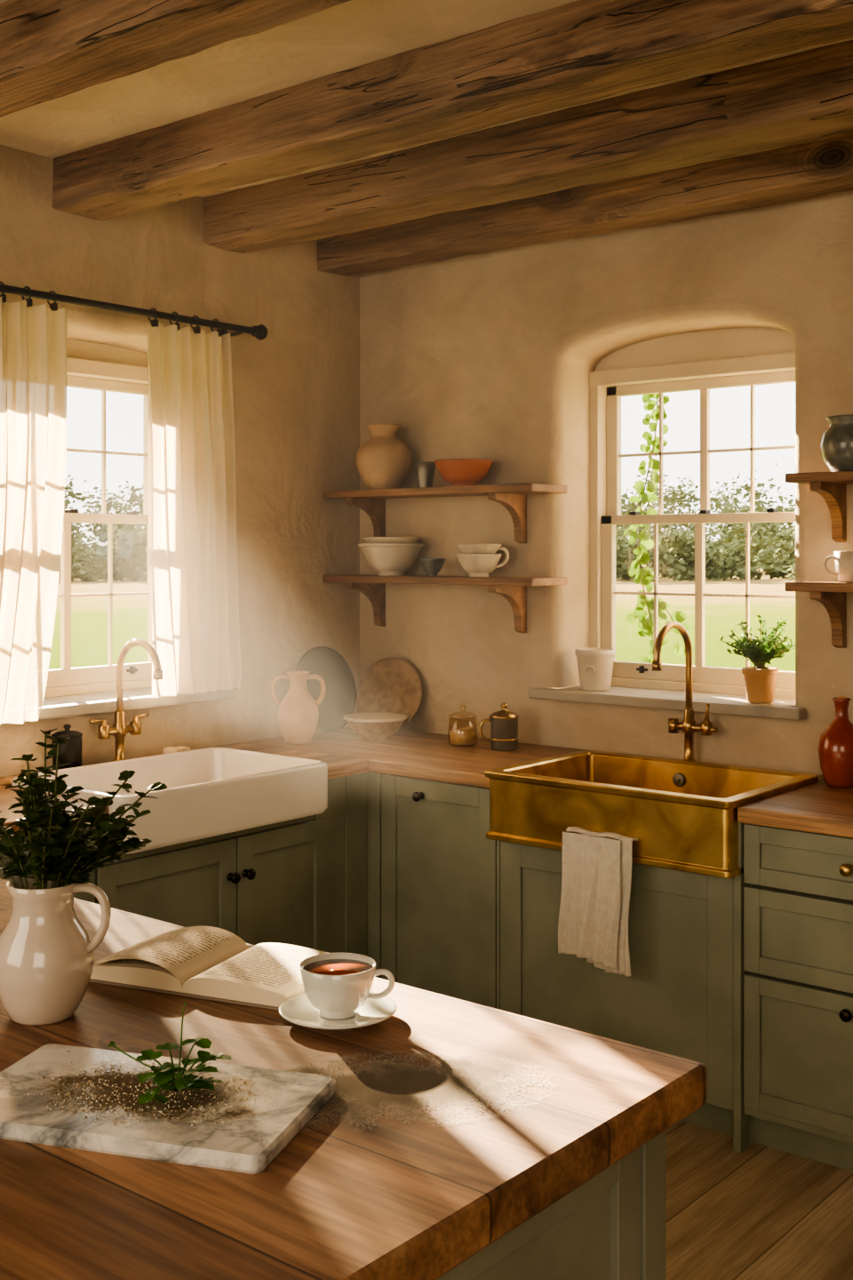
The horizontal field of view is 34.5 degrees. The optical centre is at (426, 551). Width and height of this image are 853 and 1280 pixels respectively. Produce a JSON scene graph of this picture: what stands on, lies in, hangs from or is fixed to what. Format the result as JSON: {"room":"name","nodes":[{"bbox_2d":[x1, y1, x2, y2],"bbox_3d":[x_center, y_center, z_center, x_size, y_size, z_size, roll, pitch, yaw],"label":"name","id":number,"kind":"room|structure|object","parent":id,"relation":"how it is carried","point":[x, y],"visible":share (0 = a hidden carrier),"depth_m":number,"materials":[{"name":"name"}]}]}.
{"room":"farmhouse kitchen","nodes":[
{"label":"farmhouse kitchen","id":0,"kind":"room"},
{"bbox_2d":[0,144,359,776],"bbox_3d":[-2.108,0.290,3.280,0.360,3.170,5.400,0,0,39],"label":"wall","id":1,"kind":"structure","parent":0,"point":[296,388],"depth_m":4.81,"materials":[{"name":"paint"}]},
{"bbox_2d":[44,338,151,697],"bbox_3d":[-1.199,-0.170,4.517,0.135,1.280,0.925,0,0,39],"label":"window","id":2,"kind":"structure","parent":1,"relation":"in","point":[91,365],"depth_m":4.61,"materials":[{"name":"beige paint"}]},
{"bbox_2d":[0,687,238,724],"bbox_3d":[-1.097,0.485,4.340,0.258,0.034,1.120,0,0,39],"label":"window sill","id":3,"kind":"structure","parent":1,"relation":"attached to","point":[107,705],"depth_m":4.37,"materials":[{"name":"stone"}]},
{"bbox_2d":[0,284,267,340],"bbox_3d":[-1.046,-0.747,4.186,0.132,0.061,1.448,0,0,39],"label":"curtain rod","id":4,"kind":"object","parent":1,"relation":"attached to","point":[260,332],"visible":0.88,"depth_m":4.29,"materials":[{"name":"black metal"}]},
{"bbox_2d":[0,281,67,725],"bbox_3d":[-1.204,-0.139,3.894,0.093,1.259,0.455,0,0,39],"label":"sheer curtain","id":5,"kind":"object","parent":4,"relation":"hanging from","point":[34,341],"visible":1,"depth_m":3.96,"materials":[{"name":"fabric"}]},
{"bbox_2d":[147,308,241,697],"bbox_3d":[-0.754,-0.156,4.446,0.098,1.226,0.391,0,0,39],"label":"sheer curtain","id":6,"kind":"object","parent":4,"relation":"hanging from","point":[195,632],"visible":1,"depth_m":4.43,"materials":[{"name":"fabric"}]},
{"bbox_2d":[0,0,852,197],"bbox_3d":[-0.125,-1.255,1.755,5.360,0.120,5.960,0,0,39],"label":"ceiling","id":7,"kind":"structure","parent":0,"point":[354,33],"depth_m":3.40,"materials":[{"name":"paint"}]},
{"bbox_2d":[0,0,351,117],"bbox_3d":[0.278,-1.114,2.122,4.802,0.170,0.193,0,0,39],"label":"ceiling beam","id":8,"kind":"structure","parent":7,"relation":"attached to","point":[50,50],"depth_m":2.84,"materials":[{"name":"brown wood"}]},
{"bbox_2d":[52,0,852,221],"bbox_3d":[0.776,-1.114,2.728,4.802,0.170,0.199,0,0,39],"label":"ceiling beam","id":9,"kind":"structure","parent":7,"relation":"attached to","point":[579,52],"depth_m":3.25,"materials":[{"name":"brown wood"}]},
{"bbox_2d":[203,40,852,253],"bbox_3d":[1.159,-1.114,3.194,4.802,0.170,0.196,0,0,39],"label":"ceiling beam","id":10,"kind":"structure","parent":7,"relation":"attached to","point":[807,96],"depth_m":3.75,"materials":[{"name":"brown wood"}]},
{"bbox_2d":[316,132,852,276],"bbox_3d":[1.505,-1.114,3.615,4.802,0.171,0.186,0,0,39],"label":"ceiling beam","id":11,"kind":"structure","parent":7,"relation":"attached to","point":[824,167],"depth_m":4.30,"materials":[{"name":"brown wood"}]},
{"bbox_2d":[360,191,852,775],"bbox_3d":[1.714,0.290,3.868,4.800,3.170,0.360,0,0,39],"label":"wall","id":12,"kind":"structure","parent":0,"point":[492,356],"depth_m":4.71,"materials":[{"name":"paint"}]},
{"bbox_2d":[322,483,567,543],"bbox_3d":[0.046,-0.124,4.867,0.946,0.196,0.211,0,0,39],"label":"wall shelf","id":13,"kind":"object","parent":12,"relation":"attached to","point":[513,497],"visible":0.98,"depth_m":4.75,"materials":[{"name":"brown wood"}]},
{"bbox_2d":[355,424,411,489],"bbox_3d":[-0.157,-0.342,5.035,0.206,0.240,0.206,0,0,39],"label":"vase","id":14,"kind":"object","parent":13,"relation":"on","point":[383,461],"visible":0.91,"depth_m":4.97,"materials":[{"name":"beige ceramic"}]},
{"bbox_2d":[414,461,435,487],"bbox_3d":[-0.005,-0.271,4.918,0.078,0.097,0.078,0,0,39],"label":"cup","id":15,"kind":"object","parent":13,"relation":"on","point":[425,470],"visible":0.85,"depth_m":4.89,"materials":[{"name":"silver metal"}]},
{"bbox_2d":[434,458,493,486],"bbox_3d":[0.130,-0.269,4.799,0.208,0.094,0.208,0,0,39],"label":"terracotta bowl","id":16,"kind":"object","parent":13,"relation":"on","point":[456,472],"visible":0.92,"depth_m":4.73,"materials":[{"name":"orange ceramic"}]},
{"bbox_2d":[322,574,567,633],"bbox_3d":[0.046,0.187,4.867,0.946,0.196,0.211,0,0,39],"label":"wall shelf","id":17,"kind":"object","parent":12,"relation":"attached to","point":[514,589],"visible":1,"depth_m":4.75,"materials":[{"name":"brown wood"}]},
{"bbox_2d":[358,536,424,575],"bbox_3d":[-0.129,0.019,5.020,0.244,0.140,0.244,0,0,39],"label":"bowls","id":18,"kind":"object","parent":17,"relation":"on","point":[386,556],"visible":1,"depth_m":4.94,"materials":[{"name":"white ceramic"}]},
{"bbox_2d":[419,558,445,575],"bbox_3d":[0.021,0.057,4.871,0.092,0.064,0.092,0,0,39],"label":"bowl","id":19,"kind":"object","parent":17,"relation":"on","point":[432,566],"visible":1,"depth_m":4.84,"materials":[{"name":"grey ceramic"}]},
{"bbox_2d":[456,544,509,576],"bbox_3d":[0.182,0.032,4.758,0.158,0.114,0.158,0,0,-33],"label":"teacups","id":20,"kind":"object","parent":17,"relation":"on","point":[478,560],"visible":0.99,"depth_m":4.71,"materials":[{"name":"white ceramic"}]},
{"bbox_2d":[624,393,689,663],"bbox_3d":[0.817,0.626,4.888,0.285,2.537,0.067,0,0,44],"label":"ivy vine","id":21,"kind":"object","parent":12,"relation":"attached to","point":[646,626],"visible":0.67,"depth_m":4.91,"materials":[{"name":"green plant"}]},
{"bbox_2d":[528,685,807,719],"bbox_3d":[0.806,0.485,4.473,0.980,0.034,0.258,0,0,39],"label":"window sill","id":22,"kind":"structure","parent":12,"relation":"attached to","point":[770,710],"depth_m":4.38,"materials":[{"name":"stone"}]},
{"bbox_2d":[575,648,615,691],"bbox_3d":[0.570,0.399,4.634,0.134,0.138,0.134,0,0,39],"label":"ceramic planter","id":23,"kind":"object","parent":22,"relation":"on","point":[595,665],"visible":1,"depth_m":4.58,"materials":[{"name":"white ceramic"}]},
{"bbox_2d":[719,615,795,703],"bbox_3d":[1.032,0.335,4.269,0.232,0.267,0.244,0,0,39],"label":"potted herb","id":24,"kind":"object","parent":22,"relation":"on","point":[760,680],"visible":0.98,"depth_m":4.23,"materials":[{"name":"plant"}]},
{"bbox_2d":[588,328,795,699],"bbox_3d":[0.938,-0.170,4.613,0.901,1.280,0.135,0,0,39],"label":"window","id":25,"kind":"structure","parent":12,"relation":"in","point":[704,361],"depth_m":4.64,"materials":[{"name":"beige paint"}]},
{"bbox_2d":[785,471,852,542],"bbox_3d":[1.447,-0.124,3.717,0.920,0.196,0.211,0,0,39],"label":"wall shelf","id":26,"kind":"object","parent":12,"relation":"attached to","point":[832,486],"visible":1,"depth_m":3.96,"materials":[{"name":"brown wood"}]},
{"bbox_2d":[820,414,852,471],"bbox_3d":[1.210,-0.302,3.909,0.172,0.160,0.172,0,0,28],"label":"jug","id":27,"kind":"object","parent":26,"relation":"on","point":[836,445],"visible":0.95,"depth_m":3.86,"materials":[{"name":"grey ceramic"}]},
{"bbox_2d":[785,581,852,647],"bbox_3d":[1.447,0.187,3.717,0.920,0.196,0.211,0,0,39],"label":"wall shelf","id":28,"kind":"object","parent":12,"relation":"attached to","point":[832,595],"visible":1,"depth_m":3.96,"materials":[{"name":"brown wood"}]},
{"bbox_2d":[824,551,852,582],"bbox_3d":[1.205,0.044,3.906,0.118,0.089,0.100,0,0,-36],"label":"mug","id":29,"kind":"object","parent":28,"relation":"on","point":[844,560],"visible":1,"depth_m":3.88,"materials":[{"name":"white ceramic"}]},
{"bbox_2d":[665,1120,852,1279],"bbox_3d":[-0.114,1.625,1.643,4.800,0.100,5.400,0,0,39],"label":"floor","id":30,"kind":"structure","parent":0,"point":[762,1212],"depth_m":3.27,"materials":[{"name":"brown wood"}]},
{"bbox_2d":[0,772,367,956],"bbox_3d":[-1.217,1.141,3.584,0.592,0.867,2.600,0,0,39],"label":"base cabinet","id":31,"kind":"object","parent":30,"relation":"on","point":[302,882],"visible":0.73,"depth_m":4.11,"materials":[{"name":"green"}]},
{"bbox_2d":[0,727,852,838],"bbox_3d":[0.043,0.686,2.937,3.400,0.042,3.200,0,0,39],"label":"countertop","id":32,"kind":"structure","parent":31,"relation":"on","point":[819,807],"depth_m":4.32,"materials":[{"name":"brown wood"}]},
{"bbox_2d":[51,724,82,770],"bbox_3d":[-1.084,0.594,4.141,0.090,0.143,0.090,0,0,39],"label":"lidded jar","id":33,"kind":"object","parent":32,"relation":"on","point":[72,748],"visible":0.84,"depth_m":4.11,"materials":[{"name":"black ceramic"}]},
{"bbox_2d":[88,638,162,761],"bbox_3d":[-0.894,0.468,4.244,0.226,0.395,0.225,0,0,39],"label":"brass faucet","id":34,"kind":"object","parent":32,"relation":"on","point":[119,730],"visible":0.97,"depth_m":4.28,"materials":[{"name":"gold metal"}]},
{"bbox_2d":[11,747,327,854],"bbox_3d":[-0.741,0.721,4.047,0.530,0.159,0.800,0,0,39],"label":"farmhouse sink","id":35,"kind":"object","parent":32,"relation":"in","point":[210,792],"visible":0.71,"depth_m":4.01,"materials":[{"name":"white ceramic"}]},
{"bbox_2d":[162,745,190,753],"bbox_3d":[-0.813,0.651,4.474,0.056,0.028,0.090,0,0,22],"label":"bars","id":36,"kind":"object","parent":32,"relation":"on","point":[170,749],"visible":0.55,"depth_m":4.44,"materials":[{"name":"beige"}]},
{"bbox_2d":[271,671,325,743],"bbox_3d":[-0.446,0.542,4.776,0.144,0.246,0.144,0,0,-43],"label":"vase","id":37,"kind":"object","parent":32,"relation":"on","point":[298,715],"visible":1,"depth_m":4.74,"materials":[{"name":"ceramic"}]},
{"bbox_2d":[296,646,356,732],"bbox_3d":[-0.369,0.504,5.016,0.075,0.310,0.316,0,0,39],"label":"platter","id":38,"kind":"object","parent":32,"relation":"on","point":[340,700],"visible":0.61,"depth_m":5.05,"materials":[{"name":"grey ceramic"}]},
{"bbox_2d":[344,712,407,740],"bbox_3d":[-0.181,0.625,4.862,0.226,0.081,0.226,0,0,39],"label":"stoneware bowl","id":39,"kind":"object","parent":32,"relation":"on","point":[371,725],"visible":1,"depth_m":4.80,"materials":[{"name":"beige ceramic"}]},
{"bbox_2d":[356,657,422,727],"bbox_3d":[-0.136,0.526,5.062,0.272,0.265,0.076,0,0,29],"label":"platter","id":40,"kind":"object","parent":32,"relation":"on","point":[389,684],"visible":0.88,"depth_m":5.08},
{"bbox_2d":[479,703,519,750],"bbox_3d":[0.253,0.588,4.615,0.121,0.155,0.100,0,0,-35],"label":"metal canister","id":41,"kind":"object","parent":32,"relation":"on","point":[504,723],"visible":1,"depth_m":4.58,"materials":[{"name":"grey metal"}]},
{"bbox_2d":[484,750,818,878],"bbox_3d":[0.647,0.748,4.003,0.804,0.201,0.574,0,0,39],"label":"sink","id":42,"kind":"object","parent":32,"relation":"in","point":[683,814],"visible":0.88,"depth_m":3.89,"materials":[{"name":"gold metal"}]},
{"bbox_2d":[558,826,638,976],"bbox_3d":[0.469,0.956,3.759,0.229,0.374,0.073,0,0,39],"label":"linen towel","id":43,"kind":"object","parent":42,"relation":"hanging from","point":[596,878],"visible":1,"depth_m":3.74,"materials":[{"name":"beige fabric"}]},
{"bbox_2d":[652,621,718,761],"bbox_3d":[0.772,0.440,4.213,0.168,0.450,0.242,0,0,39],"label":"brass faucet","id":44,"kind":"object","parent":32,"relation":"on","point":[689,726],"visible":0.96,"depth_m":4.28,"materials":[{"name":"gold metal"}]},
{"bbox_2d":[817,696,852,787],"bbox_3d":[1.181,0.539,3.905,0.132,0.252,0.132,0,0,39],"label":"vase","id":45,"kind":"object","parent":32,"relation":"on","point":[836,745],"visible":1,"depth_m":3.86,"materials":[{"name":"ceramic"}]},
{"bbox_2d":[0,878,706,1279],"bbox_3d":[-0.661,1.120,1.896,1.733,0.910,1.136,0,0,39],"label":"kitchen island","id":46,"kind":"object","parent":30,"relation":"on","point":[566,1182],"visible":0.67,"depth_m":1.55,"materials":[{"name":"brown wood"}]},
{"bbox_2d":[0,874,111,1025],"bbox_3d":[-0.548,0.568,1.964,0.144,0.193,0.147,0,0,-42],"label":"ceramic jug","id":47,"kind":"object","parent":46,"relation":"on","point":[47,954],"visible":0.96,"depth_m":1.92,"materials":[{"name":"beige ceramic"}]},
{"bbox_2d":[0,728,167,888],"bbox_3d":[-0.522,0.411,1.980,0.275,0.309,0.270,0,0,39],"label":"leafy branches","id":48,"kind":"object","parent":47,"relation":"in","point":[53,855],"visible":0.94,"depth_m":1.94,"materials":[{"name":"green plant"}]},
{"bbox_2d":[0,1043,335,1174],"bbox_3d":[-0.339,0.655,1.634,0.410,0.019,0.240,0,0,17],"label":"marble board","id":49,"kind":"object","parent":46,"relation":"on","point":[250,1143],"visible":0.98,"depth_m":1.57,"materials":[{"name":"white stone"}]},
{"bbox_2d":[28,1062,268,1125],"bbox_3d":[-0.334,0.645,1.636,0.340,0.001,0.200,0,0,17],"label":"seeds","id":50,"kind":"object","parent":49,"relation":"on","point":[119,1080],"visible":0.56,"depth_m":1.62,"materials":[{"name":"brown food"}]},
{"bbox_2d":[19,1050,277,1133],"bbox_3d":[-0.334,0.645,1.637,0.325,0.003,0.193,0,0,17],"label":"crumbs","id":51,"kind":"object","parent":50,"relation":"on","point":[226,1091],"visible":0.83,"depth_m":1.63,"materials":[{"name":"brown food"}]},
{"bbox_2d":[107,1001,231,1103],"bbox_3d":[-0.311,0.594,1.624,0.152,0.097,0.111,0,0,-2],"label":"herb sprig","id":52,"kind":"object","parent":50,"relation":"on","point":[163,1076],"visible":1,"depth_m":1.61,"materials":[{"name":"green plant"}]},
{"bbox_2d":[89,926,327,1010],"bbox_3d":[-0.326,0.642,2.147,0.360,0.044,0.208,0,0,23],"label":"open book","id":53,"kind":"object","parent":46,"relation":"on","point":[208,963],"visible":0.84,"depth_m":2.10,"materials":[{"name":"beige paper"}]},
{"bbox_2d":[278,952,397,1030],"bbox_3d":[-0.126,0.625,1.950,0.168,0.079,0.168,0,0,4],"label":"teacup","id":54,"kind":"object","parent":46,"relation":"on","point":[338,995],"visible":1,"depth_m":1.93,"materials":[{"name":"ceramic"}]},
{"bbox_2d":[284,1051,551,1127],"bbox_3d":[-0.042,0.664,1.700,0.440,0.001,0.260,0,0,-11],"label":"flour dusting","id":55,"kind":"object","parent":46,"relation":"on","point":[398,1087],"visible":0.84,"depth_m":1.70,"materials":[{"name":"white food"}]},
{"bbox_2d":[367,771,852,1171],"bbox_3d":[1.072,1.141,3.741,2.830,0.868,0.612,0,0,39],"label":"base cabinet","id":56,"kind":"object","parent":30,"relation":"on","point":[748,977],"visible":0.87,"depth_m":3.73,"materials":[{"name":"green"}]},
{"label":"outside","id":57,"kind":"structure","parent":0,"visible":0},
{"bbox_2d":[48,556,795,671],"bbox_3d":[-7.152,1.895,75.626,700.000,0.001,700.000,0,0,39],"label":"ground","id":58,"kind":"structure","parent":57,"point":[89,614],"depth_m":37.30,"materials":[{"name":"green plant"}]},
{"bbox_2d":[58,463,795,582],"bbox_3d":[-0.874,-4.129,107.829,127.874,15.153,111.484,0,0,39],"label":"tree","id":59,"kind":"object","parent":58,"relation":"on","point":[772,549],"visible":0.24,"depth_m":90.85,"materials":[{"name":"green plant"}]}
]}

